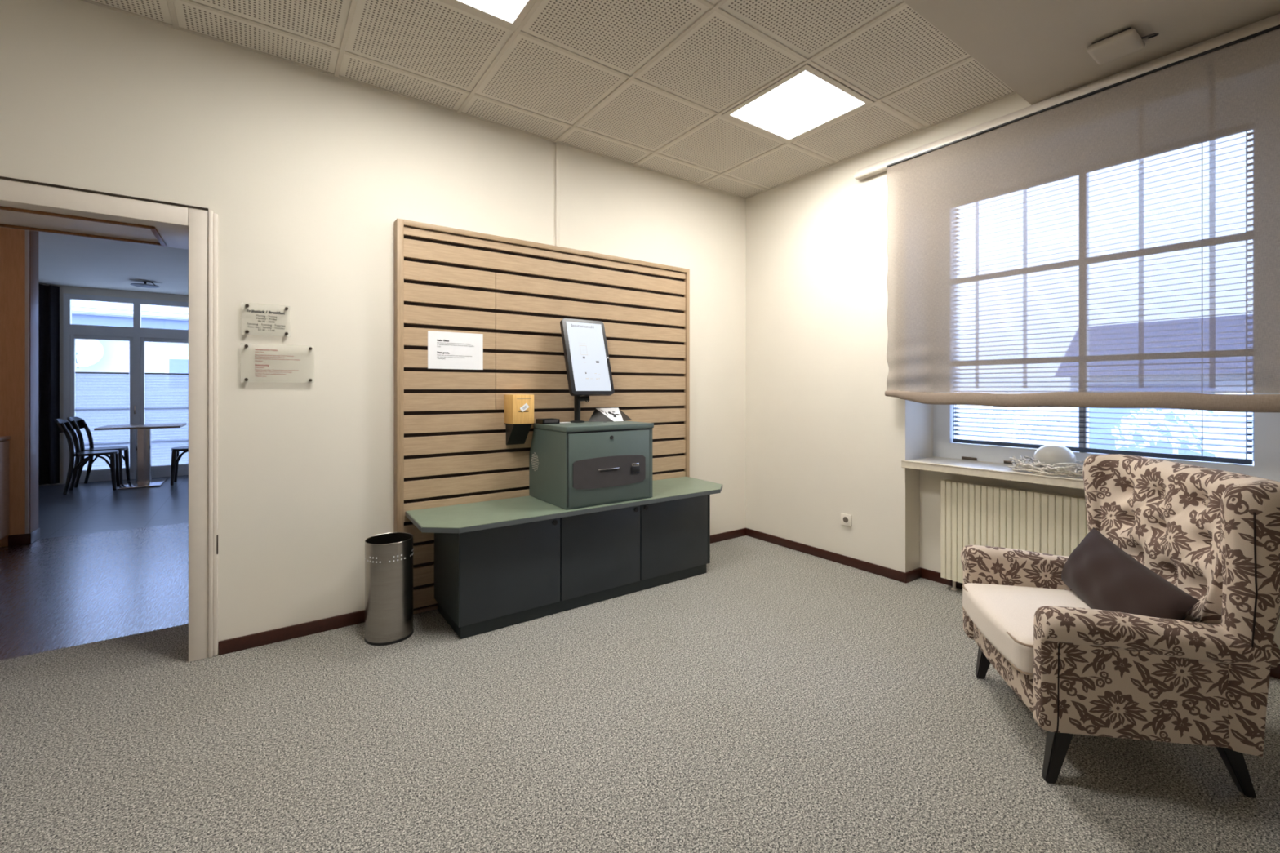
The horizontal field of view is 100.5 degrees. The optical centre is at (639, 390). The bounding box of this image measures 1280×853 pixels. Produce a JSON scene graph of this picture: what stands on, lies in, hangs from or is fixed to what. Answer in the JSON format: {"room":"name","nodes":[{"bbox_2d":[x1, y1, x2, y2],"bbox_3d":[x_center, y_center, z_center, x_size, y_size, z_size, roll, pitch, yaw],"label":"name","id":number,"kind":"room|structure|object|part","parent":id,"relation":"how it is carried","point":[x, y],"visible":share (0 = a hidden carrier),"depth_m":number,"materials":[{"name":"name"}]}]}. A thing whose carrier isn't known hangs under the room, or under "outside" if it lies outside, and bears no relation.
{"room":"waiting room","nodes":[
{"label":"waiting room","id":0,"kind":"room"},
{"bbox_2d":[0,226,25,546],"bbox_3d":[-5.499,-0.070,3.945,1.322,2.600,0.208,0,0,-36],"label":"panel","id":1,"kind":"object","parent":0,"point":[12,241],"visible":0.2,"depth_m":4.21,"materials":[{"name":"brown wood"}]},
{"bbox_2d":[8,527,39,546],"bbox_3d":[-4.979,1.188,4.311,0.122,0.085,0.226,0,0,-36],"label":"baseboard","id":2,"kind":"structure","parent":1,"relation":"attached to","point":[22,539],"depth_m":4.23,"materials":[{"name":"brown wood"}]},
{"bbox_2d":[25,230,29,533],"bbox_3d":[-4.952,-0.070,4.335,0.020,2.600,0.214,0,0,-36],"label":"trim","id":3,"kind":"structure","parent":1,"relation":"attached to","point":[27,232],"depth_m":4.25,"materials":[{"name":"brown wood"}]},
{"bbox_2d":[29,230,38,533],"bbox_3d":[-4.948,-0.070,4.351,0.005,2.600,0.197,0,0,-36],"label":"trim","id":4,"kind":"structure","parent":1,"relation":"attached to","point":[33,235],"depth_m":4.32,"materials":[{"name":"brown wood"}]},
{"bbox_2d":[38,231,188,295],"bbox_3d":[-4.569,-1.420,5.291,4.400,0.100,6.585,0,0,-36],"label":"ceiling","id":5,"kind":"structure","parent":0,"point":[64,260],"depth_m":5.83,"materials":[{"name":"paint"}]},
{"bbox_2d":[38,284,59,484],"bbox_3d":[-7.746,-0.070,6.749,0.530,2.560,0.066,0,0,-36],"label":"curtain","id":6,"kind":"object","parent":5,"relation":"hanging from","point":[48,295],"visible":0.37,"depth_m":6.85,"materials":[{"name":"black fabric"}]},
{"bbox_2d":[129,281,159,288],"bbox_3d":[-6.247,-1.341,6.725,0.280,0.061,0.280,0,0,-36],"label":"pendant lamp","id":7,"kind":"object","parent":5,"relation":"hanging from","point":[140,285],"visible":1,"depth_m":6.71,"materials":[{"name":"silver metal"}]},
{"bbox_2d":[38,283,188,485],"bbox_3d":[-6.433,-0.070,7.895,4.400,2.600,0.180,0,0,-36],"label":"wall","id":8,"kind":"structure","parent":0,"point":[63,289],"depth_m":7.02,"materials":[{"name":"paint"}]},
{"bbox_2d":[63,293,188,484],"bbox_3d":[-6.992,-0.020,7.405,1.410,2.500,0.115,0,0,-36],"label":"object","id":9,"kind":"structure","parent":8,"relation":"in","point":[137,335],"depth_m":7.35,"materials":[{"name":"white plastic"}]},
{"bbox_3d":[-7.279,0.203,7.222,0.610,1.875,0.060,0,0,-36],"label":"sash","id":10,"kind":"part","parent":9,"relation":"part of","materials":[{"name":"clear glass"}]},
{"bbox_2d":[75,371,128,471],"bbox_3d":[-7.269,0.421,7.208,0.520,1.328,0.020,0,0,-36],"label":"blind","id":11,"kind":"object","parent":9,"relation":"attached to","point":[101,398],"visible":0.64,"depth_m":7.21,"materials":[{"name":"fabric"}]},
{"bbox_3d":[-7.269,-0.234,7.208,0.520,0.018,0.020,0,0,-36],"label":"rail","id":12,"kind":"part","parent":11,"relation":"part of","materials":[{"name":"metal"}]},
{"bbox_3d":[-7.269,1.077,7.208,0.520,0.015,0.020,0,0,-36],"label":"rail","id":13,"kind":"part","parent":11,"relation":"part of","materials":[{"name":"white plastic"}]},
{"bbox_3d":[-6.726,0.203,7.618,0.610,1.875,0.060,0,0,-36],"label":"sash","id":14,"kind":"part","parent":9,"relation":"part of","materials":[{"name":"clear glass"}]},
{"bbox_2d":[144,373,188,466],"bbox_3d":[-6.716,0.421,7.604,0.520,1.328,0.020,0,0,-36],"label":"blind","id":15,"kind":"object","parent":9,"relation":"attached to","point":[166,394],"visible":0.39,"depth_m":7.58,"materials":[{"name":"fabric"}]},
{"bbox_3d":[-6.716,-0.234,7.604,0.520,0.018,0.020,0,0,-36],"label":"rail","id":16,"kind":"part","parent":15,"relation":"part of","materials":[{"name":"metal"}]},
{"bbox_3d":[-6.716,1.077,7.604,0.520,0.015,0.020,0,0,-36],"label":"rail","id":17,"kind":"part","parent":15,"relation":"part of","materials":[{"name":"white plastic"}]},
{"bbox_2d":[0,0,746,654],"bbox_3d":[-1.405,-0.270,3.189,6.300,3.000,0.515,0,0,-36],"label":"wall","id":18,"kind":"structure","parent":0,"point":[307,175],"depth_m":2.69,"materials":[{"name":"paint"}]},
{"bbox_2d":[0,176,217,662],"bbox_3d":[-2.545,0.198,2.362,1.084,2.064,0.535,0,0,-36],"label":"door frame","id":19,"kind":"structure","parent":18,"relation":"in","point":[24,205],"depth_m":2.42,"materials":[{"name":"white paint"}]},
{"bbox_3d":[-2.580,-0.736,2.361,0.685,0.012,0.365,0,0,-36],"label":"panel moulding","id":20,"kind":"part","parent":19,"relation":"part of","materials":[{"name":"brown wood"}]},
{"bbox_3d":[-1.969,0.201,2.457,0.035,2.058,0.020,0,0,-36],"label":"architrave","id":21,"kind":"part","parent":19,"relation":"part of","materials":[{"name":"white paint"}]},
{"bbox_3d":[-1.956,0.715,2.466,0.006,0.090,0.008,0,0,-36],"label":"strike plate","id":22,"kind":"part","parent":19,"relation":"part of","materials":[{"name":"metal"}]},
{"bbox_2d":[244,304,288,335],"bbox_3d":[-1.803,-0.338,2.570,0.193,0.151,0.029,0,0,-36],"label":"sign","id":23,"kind":"object","parent":18,"relation":"attached to","point":[246,305],"visible":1,"depth_m":2.56,"materials":[{"name":"glass"}]},
{"bbox_2d":[244,344,311,382],"bbox_3d":[-1.764,-0.129,2.599,0.296,0.186,0.029,0,0,-36],"label":"sign","id":24,"kind":"object","parent":18,"relation":"attached to","point":[245,345],"visible":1,"depth_m":2.56,"materials":[{"name":"glass"}]},
{"bbox_2d":[218,528,746,655],"bbox_3d":[-0.526,1.198,3.494,3.515,0.063,0.014,0,0,-36],"label":"baseboard","id":25,"kind":"structure","parent":18,"relation":"attached to","point":[247,642],"depth_m":2.65,"materials":[{"name":"brown wood"}]},
{"bbox_2d":[555,142,559,246],"bbox_3d":[-0.539,-1.268,3.485,0.026,0.716,0.012,0,0,-36],"label":"trim","id":26,"kind":"structure","parent":18,"relation":"attached to","point":[557,144],"depth_m":3.48,"materials":[{"name":"paint"}]},
{"bbox_2d":[92,0,1014,197],"bbox_3d":[-0.812,-1.626,2.016,5.700,0.001,2.085,0,0,-36],"label":"ceiling","id":27,"kind":"structure","parent":0,"point":[720,62],"depth_m":2.62,"materials":[{"name":"tile"}]},
{"bbox_2d":[443,0,537,30],"bbox_3d":[-0.624,-1.653,1.980,0.603,0.066,0.603,0,0,-36],"label":"ceiling light","id":28,"kind":"object","parent":27,"relation":"attached to","point":[510,14],"visible":1,"depth_m":2.27,"materials":[{"name":"white plastic"}]},
{"bbox_2d":[462,0,527,22],"bbox_3d":[-0.624,-1.629,1.980,0.532,0.006,0.532,0,0,-36],"label":"diffuser","id":29,"kind":"object","parent":28,"relation":"attached to","point":[503,11],"depth_m":2.26,"materials":[{"name":"white plastic"}]},
{"bbox_2d":[81,0,1016,199],"bbox_3d":[-0.814,-1.632,2.020,5.700,0.027,2.075,0,0,-36],"label":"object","id":30,"kind":"structure","parent":27,"relation":"attached to","point":[716,7],"depth_m":2.73,"materials":[{"name":"white metal"}]},
{"bbox_2d":[721,63,873,142],"bbox_3d":[0.901,-1.653,3.071,0.603,0.066,0.603,0,0,-36],"label":"ceiling light","id":31,"kind":"object","parent":27,"relation":"attached to","point":[806,100],"visible":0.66,"depth_m":3.04,"materials":[{"name":"white plastic"}]},
{"bbox_2d":[0,475,1279,852],"bbox_3d":[-2.093,1.280,3.549,6.400,0.100,12.300,0,0,-36],"label":"floor","id":32,"kind":"structure","parent":0,"point":[773,698],"depth_m":1.91,"materials":[{"name":"carpet"}]},
{"bbox_2d":[0,435,10,539],"bbox_3d":[-4.798,0.794,3.411,0.660,0.872,1.444,0,0,-36],"label":"sideboard","id":33,"kind":"object","parent":32,"relation":"on","point":[4,444],"visible":1,"depth_m":4.10,"materials":[{"name":"brown wood"}]},
{"bbox_2d":[53,418,119,494],"bbox_3d":[-6.765,0.789,6.521,0.550,0.888,0.420,0,0,-39],"label":"bentwood chair","id":34,"kind":"object","parent":32,"relation":"on","point":[64,426],"visible":1,"depth_m":6.52,"materials":[{"name":"black wood"}]},
{"bbox_3d":[-6.934,0.427,6.387,0.119,0.165,0.420,0,0,-39],"label":"backrest","id":35,"kind":"part","parent":34,"relation":"part of","materials":[{"name":"black wood"}]},
{"bbox_3d":[-6.781,0.808,6.303,0.128,0.850,0.060,0,0,-39],"label":"leg","id":36,"kind":"part","parent":34,"relation":"part of","materials":[{"name":"black wood"}]},
{"bbox_3d":[-6.982,0.808,6.555,0.128,0.850,0.060,0,0,-39],"label":"leg","id":37,"kind":"part","parent":34,"relation":"part of","materials":[{"name":"black wood"}]},
{"bbox_3d":[-6.711,0.777,6.565,0.410,0.030,0.400,0,0,-39],"label":"seat","id":38,"kind":"part","parent":34,"relation":"part of","materials":[{"name":"black wood"}]},
{"bbox_3d":[-6.482,1.010,6.551,0.067,0.443,0.047,0,0,24],"label":"leg","id":39,"kind":"part","parent":34,"relation":"part of","materials":[{"name":"black wood"}]},
{"bbox_3d":[-6.673,1.010,6.791,0.049,0.443,0.065,0,0,-12],"label":"leg","id":40,"kind":"part","parent":34,"relation":"part of","materials":[{"name":"black wood"}]},
{"bbox_2d":[66,417,129,487],"bbox_3d":[-7.085,0.789,6.968,0.550,0.888,0.420,0,0,-32],"label":"bentwood chair","id":41,"kind":"object","parent":32,"relation":"on","point":[77,423],"visible":0.66,"depth_m":6.96,"materials":[{"name":"black wood"}]},
{"bbox_3d":[-7.268,0.427,6.855,0.119,0.165,0.420,0,0,-32],"label":"backrest","id":42,"kind":"part","parent":41,"relation":"part of","materials":[{"name":"black wood"}]},
{"bbox_3d":[-7.126,0.808,6.753,0.128,0.850,0.060,0,0,-32],"label":"leg","id":43,"kind":"part","parent":41,"relation":"part of","materials":[{"name":"black wood"}]},
{"bbox_3d":[-7.295,0.808,7.027,0.128,0.850,0.060,0,0,-32],"label":"leg","id":44,"kind":"part","parent":41,"relation":"part of","materials":[{"name":"black wood"}]},
{"bbox_3d":[-7.025,0.777,7.004,0.410,0.030,0.400,0,0,-32],"label":"seat","id":45,"kind":"part","parent":41,"relation":"part of","materials":[{"name":"black wood"}]},
{"bbox_3d":[-6.800,1.010,6.963,0.067,0.443,0.047,0,0,31],"label":"leg","id":46,"kind":"part","parent":41,"relation":"part of","materials":[{"name":"black wood"}]},
{"bbox_3d":[-6.960,1.010,7.224,0.049,0.443,0.065,0,0,-5],"label":"leg","id":47,"kind":"part","parent":41,"relation":"part of","materials":[{"name":"black wood"}]},
{"bbox_2d":[93,422,186,489],"bbox_3d":[-6.472,0.845,6.945,0.800,0.770,0.680,0,0,-36],"label":"dining table","id":48,"kind":"object","parent":32,"relation":"on","point":[143,432],"visible":1,"depth_m":6.90,"materials":[{"name":"laminate"}]},
{"bbox_3d":[-6.472,1.220,6.945,0.400,0.020,0.640,0,0,-36],"label":"plate","id":49,"kind":"part","parent":48,"relation":"part of","materials":[{"name":"silver metal"}]},
{"bbox_2d":[170,446,188,485],"bbox_3d":[-5.931,0.789,7.160,0.550,0.888,0.420,0,0,-36],"label":"bentwood chair","id":50,"kind":"object","parent":32,"relation":"on","point":[175,458],"visible":0.27,"depth_m":6.91,"materials":[{"name":"black wood"}]},
{"bbox_3d":[-6.037,1.010,6.895,0.049,0.443,0.065,0,0,-9],"label":"leg","id":51,"kind":"part","parent":50,"relation":"part of","materials":[{"name":"black wood"}]},
{"bbox_3d":[-6.215,1.010,7.145,0.067,0.443,0.047,0,0,27],"label":"leg","id":52,"kind":"part","parent":50,"relation":"part of","materials":[{"name":"black wood"}]},
{"bbox_3d":[-5.988,0.777,7.119,0.410,0.030,0.400,0,0,-36],"label":"seat","id":53,"kind":"part","parent":50,"relation":"part of","materials":[{"name":"black wood"}]},
{"bbox_2d":[364,532,413,645],"bbox_3d":[-1.256,0.986,2.672,0.222,0.488,0.222,0,0,-36],"label":"waste bin","id":54,"kind":"object","parent":32,"relation":"on","point":[388,557],"visible":1,"depth_m":2.58,"materials":[{"name":"metal"}]},
{"bbox_2d":[394,217,689,614],"bbox_3d":[-0.451,0.155,3.434,2.062,2.150,0.195,0,0,-36],"label":"wall panel","id":55,"kind":"object","parent":32,"relation":"on","point":[451,448],"depth_m":3.21,"materials":[{"name":"brown wood"}]},
{"bbox_3d":[-1.309,0.155,2.891,0.034,2.150,0.081,0,0,-36],"label":"frame post","id":56,"kind":"part","parent":55,"relation":"part of","materials":[{"name":"brown wood"}]},
{"bbox_2d":[427,330,483,369],"bbox_3d":[-1.050,-0.225,3.043,0.310,0.210,0.002,0,0,-36],"label":"paper notice","id":57,"kind":"object","parent":55,"relation":"attached to","point":[446,350],"visible":1,"depth_m":3.04,"materials":[{"name":"white paper"}]},
{"bbox_3d":[-0.727,0.265,3.197,0.131,0.130,0.129,0,0,-36],"label":"bracket","id":58,"kind":"part","parent":55,"relation":"part of","materials":[{"name":"black metal"}]},
{"bbox_2d":[504,394,533,424],"bbox_3d":[-0.725,0.113,3.195,0.135,0.172,0.134,0,0,-36],"label":"wooden box","id":59,"kind":"object","parent":55,"relation":"on","point":[513,415],"visible":0.99,"depth_m":3.15,"materials":[{"name":"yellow wood"}]},
{"bbox_2d":[520,403,528,412],"bbox_3d":[-0.681,0.103,3.143,0.060,0.055,0.002,0,0,-36],"label":"paper slip","id":60,"kind":"object","parent":59,"relation":"in","point":[525,406],"visible":1,"depth_m":3.14,"materials":[{"name":"grey paper"}]},
{"bbox_3d":[-0.727,0.203,3.197,0.131,0.006,0.129,0,0,-36],"label":"shelf plate","id":61,"kind":"part","parent":55,"relation":"part of","materials":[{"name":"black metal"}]},
{"bbox_3d":[-0.481,-0.905,3.483,2.002,0.029,0.081,0,0,-36],"label":"frame rail","id":62,"kind":"part","parent":55,"relation":"part of","materials":[{"name":"brown wood"}]},
{"bbox_3d":[0.344,0.155,4.073,0.026,2.150,0.081,0,0,-36],"label":"frame post","id":63,"kind":"part","parent":55,"relation":"part of","materials":[{"name":"brown wood"}]},
{"bbox_2d":[434,494,710,639],"bbox_3d":[-0.337,0.956,3.271,1.668,0.549,0.461,0,0,-36],"label":"base cabinet","id":64,"kind":"object","parent":32,"relation":"on","point":[486,580],"visible":0.79,"depth_m":2.94,"materials":[{"name":"black wood"}]},
{"bbox_3d":[-1.016,0.921,2.790,0.004,0.481,0.452,0,0,-36],"label":"panel","id":65,"kind":"part","parent":64,"relation":"part of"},
{"bbox_3d":[-0.665,0.923,2.775,0.547,0.478,0.019,0,0,-36],"label":"door","id":66,"kind":"part","parent":64,"relation":"part of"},
{"bbox_2d":[405,476,722,533],"bbox_3d":[-0.310,0.668,3.247,2.011,0.026,0.532,0,0,-36],"label":"countertop","id":67,"kind":"structure","parent":64,"relation":"on","point":[477,516],"depth_m":2.92,"materials":[{"name":"green laminate"}]},
{"bbox_2d":[528,421,653,510],"bbox_3d":[-0.299,0.427,3.269,0.598,0.454,0.507,0,0,-36],"label":"box","id":68,"kind":"object","parent":67,"relation":"on","point":[572,465],"visible":0.99,"depth_m":3.06,"materials":[{"name":"green metal"}]},
{"bbox_2d":[531,453,538,471],"bbox_3d":[-0.637,0.435,3.232,0.002,0.110,0.110,0,0,-36],"label":"vent","id":69,"kind":"object","parent":68,"relation":"attached to","point":[535,456],"depth_m":3.23,"materials":[{"name":"silver metal"}]},
{"bbox_2d":[535,417,559,423],"bbox_3d":[-0.558,0.187,3.220,0.110,0.026,0.102,0,0,-36],"label":"tray","id":70,"kind":"object","parent":68,"relation":"on","point":[551,420],"visible":1,"depth_m":3.19,"materials":[{"name":"black plastic"}]},
{"bbox_3d":[-0.528,0.186,3.179,0.085,0.016,0.002,0,0,-36],"label":"plate","id":71,"kind":"part","parent":70,"relation":"part of","materials":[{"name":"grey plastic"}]},
{"bbox_2d":[560,318,614,422],"bbox_3d":[-0.334,-0.126,3.375,0.305,0.652,0.170,0,0,-36],"label":"monitor","id":72,"kind":"object","parent":68,"relation":"on","point":[587,361],"visible":1,"depth_m":3.34,"materials":[{"name":"black metal"}]},
{"bbox_3d":[-0.392,0.196,3.333,0.090,0.010,0.090,0,0,-36],"label":"plate","id":73,"kind":"part","parent":72,"relation":"part of","materials":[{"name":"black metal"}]},
{"bbox_3d":[-0.282,0.215,3.246,0.598,0.028,0.430,0,0,-36],"label":"lid","id":74,"kind":"part","parent":68,"relation":"part of","materials":[{"name":"green metal"}]},
{"bbox_3d":[-0.168,0.440,3.069,0.548,0.400,0.008,0,0,-36],"label":"door","id":75,"kind":"part","parent":68,"relation":"part of","materials":[{"name":"green metal"}]},
{"bbox_2d":[587,408,631,422],"bbox_3d":[-0.181,0.159,3.471,0.350,0.084,0.151,0,0,-36],"label":"folded card","id":76,"kind":"object","parent":68,"relation":"on","point":[599,415],"visible":1,"depth_m":3.42,"materials":[{"name":"paper"}]},
{"bbox_2d":[601,409,619,417],"bbox_3d":[-0.186,0.151,3.442,0.122,0.049,0.045,0,0,-25],"label":"print","id":77,"kind":"object","parent":76,"relation":"attached to","point":[605,413],"depth_m":3.45},
{"bbox_3d":[-0.028,0.442,3.157,0.053,0.018,0.004,0,0,-36],"label":"reader plate","id":78,"kind":"part","parent":68,"relation":"part of","materials":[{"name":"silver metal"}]},
{"bbox_3d":[-0.221,0.923,3.093,0.535,0.478,0.019,0,0,-36],"label":"door","id":79,"kind":"part","parent":64,"relation":"part of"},
{"bbox_3d":[0.226,0.923,3.412,0.551,0.478,0.019,0,0,-36],"label":"door","id":80,"kind":"part","parent":64,"relation":"part of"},
{"bbox_3d":[0.458,0.921,3.579,0.014,0.481,0.020,0,0,-36],"label":"panel","id":81,"kind":"part","parent":64,"relation":"part of","materials":[{"name":"black wood"}]},
{"bbox_2d":[960,453,1279,798],"bbox_3d":[1.635,0.746,1.913,0.724,0.968,0.814,0,0,14],"label":"armchair","id":82,"kind":"object","parent":32,"relation":"on","point":[1202,678],"visible":0.86,"depth_m":1.62,"materials":[{"name":"fabric"}]},
{"bbox_3d":[1.469,1.144,2.260,0.066,0.172,0.060,0,0,14],"label":"leg","id":83,"kind":"part","parent":82,"relation":"part of","materials":[{"name":"black wood"}]},
{"bbox_3d":[1.602,0.995,1.921,0.564,0.140,0.600,0,0,14],"label":"seat frame","id":84,"kind":"part","parent":82,"relation":"part of","materials":[{"name":"fabric"}]},
{"bbox_3d":[1.682,0.869,2.225,0.582,0.393,0.134,0,0,16],"label":"armrest","id":85,"kind":"part","parent":82,"relation":"part of","materials":[{"name":"fabric"}]},
{"bbox_2d":[962,582,1090,675],"bbox_3d":[1.548,0.860,1.935,0.545,0.140,0.564,0,0,14],"label":"seat cushion","id":86,"kind":"object","parent":82,"relation":"on","point":[1004,613],"depth_m":1.98,"materials":[{"name":"fabric"}]},
{"bbox_3d":[1.317,1.144,1.686,0.084,0.172,0.060,0,0,14],"label":"leg","id":87,"kind":"part","parent":82,"relation":"part of","materials":[{"name":"black wood"}]},
{"bbox_2d":[1061,527,1199,620],"bbox_3d":[1.699,0.703,1.901,0.165,0.291,0.647,0,0,18],"label":"throw pillow","id":88,"kind":"object","parent":82,"relation":"on","point":[1100,573],"visible":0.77,"depth_m":1.83,"materials":[{"name":"brown fabric"}]},
{"bbox_3d":[1.531,0.869,1.615,0.582,0.393,0.134,0,0,11],"label":"armrest","id":89,"kind":"part","parent":82,"relation":"part of","materials":[{"name":"fabric"}]},
{"bbox_3d":[1.851,0.662,1.860,0.278,0.800,0.814,0,0,14],"label":"backrest","id":90,"kind":"part","parent":82,"relation":"part of","materials":[{"name":"fabric"}]},
{"bbox_3d":[1.815,1.144,1.636,0.096,0.172,0.052,0,0,14],"label":"leg","id":91,"kind":"part","parent":82,"relation":"part of","materials":[{"name":"black wood"}]},
{"bbox_2d":[746,137,933,573],"bbox_3d":[1.502,-0.270,4.110,0.500,3.000,1.371,0,0,-36],"label":"wall","id":92,"kind":"structure","parent":0,"point":[825,441],"depth_m":3.87,"materials":[{"name":"paint"}]},
{"bbox_2d":[840,513,852,526],"bbox_3d":[1.449,0.912,3.743,0.014,0.081,0.083,0,0,-36],"label":"wall socket","id":93,"kind":"object","parent":92,"relation":"attached to","point":[846,519],"visible":1,"depth_m":3.73,"materials":[{"name":"plastic"}]},
{"bbox_2d":[854,13,1279,412],"bbox_3d":[2.066,-0.712,2.799,0.107,1.606,2.040,0,0,-36],"label":"roman shade","id":94,"kind":"object","parent":92,"relation":"attached to","point":[1112,242],"visible":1,"depth_m":2.54,"materials":[{"name":"beige fabric"}]},
{"bbox_3d":[2.080,-1.476,2.809,0.074,0.077,2.040,0,0,-36],"label":"wall rail","id":95,"kind":"part","parent":94,"relation":"part of","materials":[{"name":"white metal"}]},
{"bbox_2d":[902,0,1279,104],"bbox_3d":[0.693,-1.649,-0.086,5.700,0.243,3.145,0,0,-36],"label":"ceiling","id":96,"kind":"structure","parent":0,"point":[1037,48],"depth_m":2.24,"materials":[{"name":"paint"}]},
{"bbox_2d":[1087,26,1159,64],"bbox_3d":[2.096,-1.506,2.312,0.183,0.042,0.207,0,0,-36],"label":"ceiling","id":97,"kind":"structure","parent":96,"relation":"attached to","point":[1128,41],"depth_m":2.31,"materials":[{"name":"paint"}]},
{"bbox_3d":[2.081,-1.520,2.330,0.140,0.014,0.130,0,0,-36],"label":"mounting plate","id":98,"kind":"part","parent":97,"relation":"part of","materials":[{"name":"grey plastic"}]},
{"bbox_2d":[905,13,1279,151],"bbox_3d":[2.350,-1.550,2.925,0.500,0.440,1.544,0,0,-36],"label":"wall","id":99,"kind":"structure","parent":0,"point":[1015,102],"depth_m":3.09,"materials":[{"name":"paint"}]},
{"bbox_2d":[920,470,1279,663],"bbox_3d":[2.424,0.863,2.977,0.319,0.735,1.544,0,0,-36],"label":"wall","id":100,"kind":"structure","parent":0,"point":[930,481],"depth_m":3.43,"materials":[{"name":"paint"}]},
{"bbox_2d":[940,479,1088,591],"bbox_3d":[2.262,0.893,2.825,0.117,0.674,1.234,0,0,-36],"label":"radiator","id":101,"kind":"object","parent":100,"relation":"attached to","point":[971,513],"visible":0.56,"depth_m":3.01,"materials":[{"name":"beige metal"}]},
{"bbox_2d":[901,391,1279,489],"bbox_3d":[2.320,-0.418,2.903,0.494,1.824,1.564,0,0,-36],"label":"window","id":102,"kind":"structure","parent":100,"relation":"in","point":[988,461],"depth_m":2.99,"materials":[{"name":"white plastic"}]},
{"bbox_3d":[2.289,0.470,2.881,0.418,0.048,1.564,0,0,-36],"label":"sill","id":103,"kind":"part","parent":102,"relation":"part of","materials":[{"name":"stone"}]},
{"bbox_2d":[1007,455,1084,477],"bbox_3d":[2.260,0.410,2.884,0.348,0.079,0.437,0,0,-36],"label":"twig wreath","id":104,"kind":"object","parent":102,"relation":"on","point":[1073,469],"visible":0.66,"depth_m":2.81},
{"bbox_2d":[1033,444,1075,471],"bbox_3d":[2.253,0.372,2.896,0.184,0.154,0.184,0,0,-36],"label":"dome","id":105,"kind":"object","parent":102,"relation":"on","point":[1051,454],"visible":0.71,"depth_m":2.84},
{"bbox_2d":[952,391,1253,464],"bbox_3d":[2.466,-0.449,3.009,0.034,1.592,1.320,0,0,-36],"label":"blind","id":106,"kind":"object","parent":102,"relation":"attached to","point":[1166,455],"visible":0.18,"depth_m":2.83,"materials":[{"name":"white plastic"}]},
{"bbox_3d":[2.467,0.335,3.010,0.024,0.025,1.311,0,0,-36],"label":"rail","id":107,"kind":"part","parent":106,"relation":"part of","materials":[{"name":"grey metal"}]},
{"bbox_3d":[2.741,-0.443,2.597,0.003,1.565,0.003,0,0,-36],"label":"tilt cord","id":108,"kind":"part","parent":106,"relation":"part of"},
{"label":"outside","id":109,"kind":"structure","parent":0,"visible":0},
{"bbox_2d":[128,413,1253,466],"bbox_3d":[-2.010,1.440,8.588,60.000,0.180,70.000,0,0,-36],"label":"ground","id":110,"kind":"structure","parent":109,"point":[1067,428],"depth_m":16.76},
{"bbox_2d":[71,299,188,453],"bbox_3d":[-12.191,-0.810,12.505,16.600,4.320,4.580,0,0,-36],"label":"house","id":111,"kind":"structure","parent":110,"relation":"on","point":[160,357],"depth_m":11.23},
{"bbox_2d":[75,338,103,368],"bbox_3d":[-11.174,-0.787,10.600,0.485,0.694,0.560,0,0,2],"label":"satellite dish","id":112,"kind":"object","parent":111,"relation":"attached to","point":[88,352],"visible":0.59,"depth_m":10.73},
{"bbox_3d":[-9.927,-0.360,11.816,0.780,0.640,0.025,0,0,-36],"label":"pane","id":113,"kind":"part","parent":111,"relation":"part of","materials":[{"name":"glass"}]},
{"bbox_2d":[973,406,1062,443],"bbox_3d":[7.292,0.787,10.351,1.463,1.131,1.454,0,0,-36],"label":"bush","id":114,"kind":"object","parent":110,"relation":"on","point":[1050,423],"visible":0.62,"depth_m":10.11,"materials":[{"name":"green plant"}]},
{"bbox_3d":[7.320,0.990,10.344,0.092,0.725,0.079,0,0,-13],"label":"stem","id":115,"kind":"part","parent":114,"relation":"part of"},
{"bbox_2d":[1070,392,1253,459],"bbox_3d":[14.162,-0.120,9.186,3.400,2.940,10.550,0,0,-36],"label":"garage","id":116,"kind":"structure","parent":110,"relation":"on","point":[1228,455],"depth_m":11.24,"materials":[{"name":"white"}]},
{"bbox_2d":[1111,408,1244,453],"bbox_3d":[8.802,0.763,8.753,1.542,1.180,1.549,0,0,-36],"label":"bush","id":117,"kind":"object","parent":110,"relation":"on","point":[1163,411],"visible":0.66,"depth_m":8.49,"materials":[{"name":"leaf"},{"name":"wood"}]},
{"bbox_3d":[8.815,0.975,8.770,0.092,0.755,0.079,0,0,-13],"label":"stem","id":118,"kind":"part","parent":117,"relation":"part of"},
{"bbox_3d":[3.464,-0.270,1.368,0.500,3.000,2.285,0,0,-36],"label":"wall","id":119,"kind":"structure","parent":0,"visible":0},
{"bbox_2d":[746,528,1279,679],"bbox_3d":[2.481,1.198,2.456,0.195,0.063,5.200,0,0,-36],"label":"baseboard","id":120,"kind":"structure","parent":119,"relation":"attached to","point":[920,572],"depth_m":3.63,"materials":[{"name":"brown wood"}]}
]}

